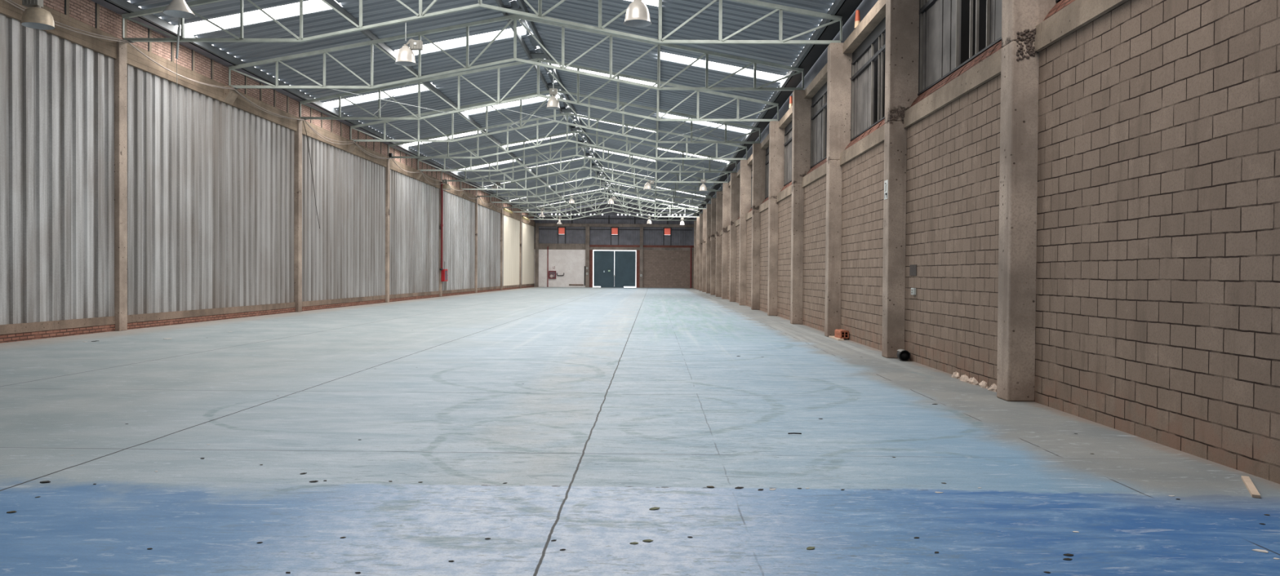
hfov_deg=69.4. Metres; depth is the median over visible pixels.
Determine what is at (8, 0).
cable
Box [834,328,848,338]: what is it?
brick
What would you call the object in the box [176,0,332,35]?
skylight
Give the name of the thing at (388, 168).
concrete column
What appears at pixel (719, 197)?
concrete column
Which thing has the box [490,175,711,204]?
roof truss
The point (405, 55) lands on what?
pendant lamp
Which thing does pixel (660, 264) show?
wall
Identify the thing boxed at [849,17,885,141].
window
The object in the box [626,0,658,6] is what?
skylight
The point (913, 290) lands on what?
wall socket
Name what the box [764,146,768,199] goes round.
window
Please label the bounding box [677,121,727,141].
rod
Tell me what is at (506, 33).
skylight
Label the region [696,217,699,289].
concrete column
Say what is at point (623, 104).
roof truss
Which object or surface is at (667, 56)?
skylight
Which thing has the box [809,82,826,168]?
window
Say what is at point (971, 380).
lump
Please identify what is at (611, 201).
pendant lamp
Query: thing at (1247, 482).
lath
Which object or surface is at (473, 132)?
skylight
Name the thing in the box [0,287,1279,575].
floor
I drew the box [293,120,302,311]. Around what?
concrete column
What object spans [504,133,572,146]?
skylight
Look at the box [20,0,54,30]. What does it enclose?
pendant lamp
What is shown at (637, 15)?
pendant lamp
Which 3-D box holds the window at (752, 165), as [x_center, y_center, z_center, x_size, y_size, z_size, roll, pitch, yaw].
[5.703,-5.157,44.656,0.103,2.235,5.610,0,1,1]
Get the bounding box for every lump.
[951,371,959,378]
[960,373,968,382]
[968,377,978,385]
[978,380,987,388]
[987,383,996,391]
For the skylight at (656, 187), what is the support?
attached to the ceiling
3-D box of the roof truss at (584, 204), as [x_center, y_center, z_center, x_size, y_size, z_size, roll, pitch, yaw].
[-2.978,-8.651,101.747,18.586,2.401,0.200,0,1,1]
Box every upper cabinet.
[441,269,448,281]
[548,271,555,279]
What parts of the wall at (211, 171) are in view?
cream panel, cream panel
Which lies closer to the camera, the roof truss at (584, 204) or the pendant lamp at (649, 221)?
the pendant lamp at (649, 221)
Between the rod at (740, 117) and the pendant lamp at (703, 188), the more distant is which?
the pendant lamp at (703, 188)
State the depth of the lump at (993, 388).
12.60 m
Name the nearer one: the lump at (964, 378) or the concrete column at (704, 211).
the lump at (964, 378)
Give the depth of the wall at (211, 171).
27.56 m
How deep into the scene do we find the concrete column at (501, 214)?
83.76 m
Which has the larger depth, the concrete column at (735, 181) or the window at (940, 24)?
the concrete column at (735, 181)
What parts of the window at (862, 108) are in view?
slatted pane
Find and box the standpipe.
[439,182,443,270]
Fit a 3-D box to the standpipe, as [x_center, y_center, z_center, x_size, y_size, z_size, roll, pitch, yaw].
[-12.784,-3.980,59.578,0.220,5.680,0.292,0,1,1]
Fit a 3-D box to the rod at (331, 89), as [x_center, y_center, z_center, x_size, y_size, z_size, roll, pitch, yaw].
[-8.879,-6.639,32.848,0.024,0.178,6.602,1,1,28]
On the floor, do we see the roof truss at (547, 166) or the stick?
the stick
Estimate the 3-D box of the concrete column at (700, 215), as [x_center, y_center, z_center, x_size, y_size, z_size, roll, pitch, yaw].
[6.134,-3.467,89.684,0.748,7.470,0.390,0,1,1]
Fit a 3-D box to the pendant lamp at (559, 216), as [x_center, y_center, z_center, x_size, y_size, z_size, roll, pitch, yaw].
[-8.339,-7.078,95.837,0.560,0.901,0.560,0,1,1]
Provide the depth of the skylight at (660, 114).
44.34 m
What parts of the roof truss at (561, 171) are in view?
web post, web post, web post, web post, web post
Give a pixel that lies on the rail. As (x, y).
(569, 284)
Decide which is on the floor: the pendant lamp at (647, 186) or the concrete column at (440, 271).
the concrete column at (440, 271)
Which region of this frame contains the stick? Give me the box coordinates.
[787,432,801,434]
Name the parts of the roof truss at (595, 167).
web post, web post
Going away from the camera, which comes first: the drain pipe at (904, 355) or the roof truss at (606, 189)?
the drain pipe at (904, 355)
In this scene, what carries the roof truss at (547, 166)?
on the concrete column at (719, 197)
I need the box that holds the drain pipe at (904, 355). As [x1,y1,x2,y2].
[896,349,910,361]
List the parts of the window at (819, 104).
slatted pane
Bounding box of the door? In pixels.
[593,250,635,287]
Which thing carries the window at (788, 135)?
in the wall at (1157, 319)
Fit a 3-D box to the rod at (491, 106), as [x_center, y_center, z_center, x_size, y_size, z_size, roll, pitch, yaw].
[-4.588,-7.252,38.778,0.024,0.228,6.514,1,1,26]
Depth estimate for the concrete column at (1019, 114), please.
11.54 m
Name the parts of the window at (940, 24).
slatted pane, slatted pane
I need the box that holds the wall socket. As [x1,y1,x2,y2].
[911,288,915,294]
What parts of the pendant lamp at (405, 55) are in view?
hanging rod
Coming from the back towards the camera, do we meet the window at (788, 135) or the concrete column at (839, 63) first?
the window at (788, 135)
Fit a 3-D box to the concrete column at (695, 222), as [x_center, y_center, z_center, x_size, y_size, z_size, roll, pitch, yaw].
[6.308,-3.645,101.681,0.748,7.470,0.390,0,1,1]
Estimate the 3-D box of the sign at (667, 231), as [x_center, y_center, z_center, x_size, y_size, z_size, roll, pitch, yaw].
[3.169,-5.985,107.228,0.900,2.080,0.140,0,1,1]
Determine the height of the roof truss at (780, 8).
2.401 m
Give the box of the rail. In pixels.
[568,284,583,285]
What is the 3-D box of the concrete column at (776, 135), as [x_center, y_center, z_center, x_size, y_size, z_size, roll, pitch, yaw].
[5.350,-2.668,35.696,0.748,7.470,0.390,0,1,1]
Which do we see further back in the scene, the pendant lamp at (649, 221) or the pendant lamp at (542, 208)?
the pendant lamp at (649, 221)
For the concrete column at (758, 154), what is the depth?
41.50 m
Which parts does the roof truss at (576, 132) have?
web post, web post, web post, web post, web post, web post, web post, web post, web post, web post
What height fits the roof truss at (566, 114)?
2.401 m
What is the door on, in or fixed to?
in the wall at (660, 264)
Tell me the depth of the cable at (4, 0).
28.20 m
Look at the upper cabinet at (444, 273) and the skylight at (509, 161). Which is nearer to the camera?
the upper cabinet at (444, 273)
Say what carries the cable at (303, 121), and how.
hanging from the wall at (211, 171)
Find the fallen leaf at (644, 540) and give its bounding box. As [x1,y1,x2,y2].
[642,539,653,542]
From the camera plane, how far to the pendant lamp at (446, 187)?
58.45 m
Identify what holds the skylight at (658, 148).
attached to the ceiling
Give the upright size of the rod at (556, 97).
0.268 m
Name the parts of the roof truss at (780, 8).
web post, web post, web post, web post, web post, web post, web post, web post, web post, web post, web post, web post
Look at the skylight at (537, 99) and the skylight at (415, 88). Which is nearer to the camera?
the skylight at (415, 88)
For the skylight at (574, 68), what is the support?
attached to the ceiling
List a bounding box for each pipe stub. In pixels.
[789,96,792,108]
[854,9,860,28]
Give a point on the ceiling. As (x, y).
(735, 15)
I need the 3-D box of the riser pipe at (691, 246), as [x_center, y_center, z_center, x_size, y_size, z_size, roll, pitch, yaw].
[5.901,-2.444,107.131,0.120,4.900,0.120,0,1,1]
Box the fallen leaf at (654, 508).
[649,506,660,510]
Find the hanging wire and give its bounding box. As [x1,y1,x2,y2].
[175,17,181,76]
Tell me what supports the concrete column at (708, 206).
on the floor
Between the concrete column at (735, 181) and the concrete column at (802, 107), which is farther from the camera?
the concrete column at (735, 181)
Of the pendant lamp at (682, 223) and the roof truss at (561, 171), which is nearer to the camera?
the roof truss at (561, 171)
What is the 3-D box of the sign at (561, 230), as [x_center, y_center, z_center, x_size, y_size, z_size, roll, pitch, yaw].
[-9.100,-6.076,107.405,0.900,2.080,0.140,0,1,1]
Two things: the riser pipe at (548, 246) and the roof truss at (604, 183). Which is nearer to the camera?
the roof truss at (604, 183)
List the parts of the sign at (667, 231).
vent frame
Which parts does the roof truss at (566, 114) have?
web post, web post, web post, web post, web post, web post, web post, web post, web post, web post, web post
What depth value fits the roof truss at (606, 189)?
89.73 m
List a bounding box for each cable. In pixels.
[4,0,499,208]
[8,0,502,209]
[302,120,319,228]
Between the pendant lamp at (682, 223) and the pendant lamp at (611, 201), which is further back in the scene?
the pendant lamp at (682, 223)
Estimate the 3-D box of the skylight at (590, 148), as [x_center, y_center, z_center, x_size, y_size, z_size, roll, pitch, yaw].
[-1.157,-9.113,62.895,4.460,0.917,1.000,0,1,1]
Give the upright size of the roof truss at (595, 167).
2.401 m
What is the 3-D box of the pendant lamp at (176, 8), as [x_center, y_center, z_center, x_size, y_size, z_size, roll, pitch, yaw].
[-8.901,-5.795,17.857,0.560,1.011,0.560,0,1,1]
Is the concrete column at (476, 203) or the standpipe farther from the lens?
the concrete column at (476, 203)
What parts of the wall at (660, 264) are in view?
gable rail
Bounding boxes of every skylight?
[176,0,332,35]
[324,84,427,106]
[394,26,526,54]
[404,131,480,146]
[455,160,515,172]
[464,94,559,114]
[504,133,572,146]
[529,156,590,168]
[547,62,657,86]
[573,114,654,132]
[590,147,655,161]
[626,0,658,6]
[656,186,705,196]
[657,147,728,162]
[658,112,749,133]
[660,52,784,82]
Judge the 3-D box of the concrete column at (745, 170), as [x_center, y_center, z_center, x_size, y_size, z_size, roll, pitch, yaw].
[5.524,-2.846,47.693,0.748,7.470,0.390,0,1,1]
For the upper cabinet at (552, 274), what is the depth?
107.26 m
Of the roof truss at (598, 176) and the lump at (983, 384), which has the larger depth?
the roof truss at (598, 176)
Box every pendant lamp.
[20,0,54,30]
[162,0,195,17]
[394,19,422,66]
[442,179,450,190]
[492,182,500,188]
[538,207,544,217]
[546,88,559,109]
[556,215,562,224]
[568,186,574,204]
[608,193,616,204]
[623,0,651,27]
[643,155,653,190]
[646,215,651,223]
[680,217,684,225]
[699,165,706,191]
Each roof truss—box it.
[121,0,842,44]
[228,14,804,90]
[299,57,778,121]
[350,89,760,143]
[387,112,746,159]
[417,130,737,173]
[441,145,728,182]
[460,156,721,191]
[476,166,715,198]
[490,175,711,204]
[502,182,706,209]
[511,188,703,213]
[520,194,700,217]
[528,198,697,221]
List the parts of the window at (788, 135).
slatted pane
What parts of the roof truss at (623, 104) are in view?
web post, web post, web post, web post, web post, web post, web post, web post, web post, web post, web post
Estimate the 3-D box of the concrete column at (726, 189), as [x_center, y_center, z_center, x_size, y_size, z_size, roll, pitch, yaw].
[5.699,-3.024,59.690,0.748,7.470,0.390,0,1,1]
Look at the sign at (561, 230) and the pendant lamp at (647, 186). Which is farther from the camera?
the sign at (561, 230)
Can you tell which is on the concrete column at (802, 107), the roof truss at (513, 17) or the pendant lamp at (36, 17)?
the roof truss at (513, 17)
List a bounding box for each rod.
[330,88,450,114]
[373,82,408,115]
[491,106,570,124]
[507,97,556,128]
[667,116,740,139]
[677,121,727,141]
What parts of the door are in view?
frame, frame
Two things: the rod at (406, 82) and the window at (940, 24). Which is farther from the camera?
the rod at (406, 82)
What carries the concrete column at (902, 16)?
on the floor
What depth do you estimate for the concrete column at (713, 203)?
71.50 m
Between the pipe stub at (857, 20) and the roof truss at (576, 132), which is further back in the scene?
the roof truss at (576, 132)
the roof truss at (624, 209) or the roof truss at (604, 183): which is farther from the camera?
the roof truss at (624, 209)
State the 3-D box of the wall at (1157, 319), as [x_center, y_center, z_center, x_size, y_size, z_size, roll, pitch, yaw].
[5.811,-3.367,51.602,1.115,8.400,111.451,0,1,1]
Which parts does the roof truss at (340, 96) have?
web post, web post, web post, web post, web post, web post, web post, web post, web post, web post, web post, web post, web post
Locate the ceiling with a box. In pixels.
[89,0,862,216]
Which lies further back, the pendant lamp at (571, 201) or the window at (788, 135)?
the pendant lamp at (571, 201)
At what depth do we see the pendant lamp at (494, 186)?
71.75 m
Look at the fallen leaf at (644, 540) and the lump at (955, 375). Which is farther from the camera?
the lump at (955, 375)
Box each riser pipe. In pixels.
[546,246,548,287]
[690,245,691,288]
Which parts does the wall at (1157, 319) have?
brick sill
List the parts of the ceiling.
ridge plate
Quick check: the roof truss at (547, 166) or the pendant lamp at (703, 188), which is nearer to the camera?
the pendant lamp at (703, 188)
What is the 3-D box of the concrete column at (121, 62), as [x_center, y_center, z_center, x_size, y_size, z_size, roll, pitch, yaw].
[-13.603,-2.630,23.934,0.470,7.470,0.360,0,1,1]
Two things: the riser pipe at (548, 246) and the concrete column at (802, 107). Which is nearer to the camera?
the concrete column at (802, 107)
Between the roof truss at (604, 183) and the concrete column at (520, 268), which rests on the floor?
the concrete column at (520, 268)
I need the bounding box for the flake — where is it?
[1252,549,1268,553]
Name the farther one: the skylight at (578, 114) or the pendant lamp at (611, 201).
the pendant lamp at (611, 201)
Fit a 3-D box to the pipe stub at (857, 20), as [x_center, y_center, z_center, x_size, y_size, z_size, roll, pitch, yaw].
[5.196,-6.415,22.084,0.150,0.420,0.150,0,1,1]
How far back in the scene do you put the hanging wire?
23.73 m
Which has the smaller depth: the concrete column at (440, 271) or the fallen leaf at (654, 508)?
the fallen leaf at (654, 508)
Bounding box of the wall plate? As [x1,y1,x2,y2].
[909,264,916,275]
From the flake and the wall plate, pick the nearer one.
the flake
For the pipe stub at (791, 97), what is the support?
on the wall at (1157, 319)
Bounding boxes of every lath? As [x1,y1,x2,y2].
[828,336,844,340]
[1240,475,1260,497]
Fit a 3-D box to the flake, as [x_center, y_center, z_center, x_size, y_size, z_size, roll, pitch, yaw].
[3.552,1.504,5.298,0.081,0.004,0.051,1,1,34]
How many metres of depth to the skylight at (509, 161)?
62.72 m
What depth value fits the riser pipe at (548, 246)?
107.39 m
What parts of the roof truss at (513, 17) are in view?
web post, web post, web post, web post, web post, web post, web post, web post, web post, web post, web post, web post, web post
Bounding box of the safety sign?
[884,179,888,199]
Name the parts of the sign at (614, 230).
vent frame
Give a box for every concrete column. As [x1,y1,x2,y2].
[114,40,127,331]
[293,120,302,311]
[385,159,390,302]
[439,182,442,297]
[475,196,477,293]
[500,208,502,290]
[519,216,521,288]
[693,221,696,288]
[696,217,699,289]
[698,213,702,290]
[702,208,706,292]
[706,204,711,293]
[710,198,716,294]
[715,191,722,297]
[721,182,730,299]
[729,173,740,302]
[738,160,751,305]
[751,143,765,310]
[767,121,785,315]
[790,89,811,324]
[824,43,852,337]
[881,0,919,358]
[996,0,1057,401]
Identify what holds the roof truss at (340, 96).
on the concrete column at (776, 135)
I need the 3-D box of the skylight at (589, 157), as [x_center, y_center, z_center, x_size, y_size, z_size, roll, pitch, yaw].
[-5.807,-9.223,67.762,4.460,0.917,1.000,0,1,1]
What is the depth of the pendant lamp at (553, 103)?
35.65 m
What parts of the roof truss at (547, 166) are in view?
web post, web post, web post, web post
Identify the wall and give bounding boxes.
[0,0,534,343]
[533,200,696,288]
[697,0,1279,484]
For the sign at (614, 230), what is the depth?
107.29 m
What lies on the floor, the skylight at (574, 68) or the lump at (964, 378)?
the lump at (964, 378)
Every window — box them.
[751,164,752,208]
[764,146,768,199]
[783,120,792,186]
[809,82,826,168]
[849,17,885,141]
[917,0,1001,95]
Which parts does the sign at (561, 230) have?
vent frame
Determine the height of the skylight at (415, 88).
0.878 m
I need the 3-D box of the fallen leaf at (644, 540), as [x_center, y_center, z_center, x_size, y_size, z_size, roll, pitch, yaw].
[0.047,1.476,5.402,0.064,0.005,0.039,0,1,3]
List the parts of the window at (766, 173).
slatted pane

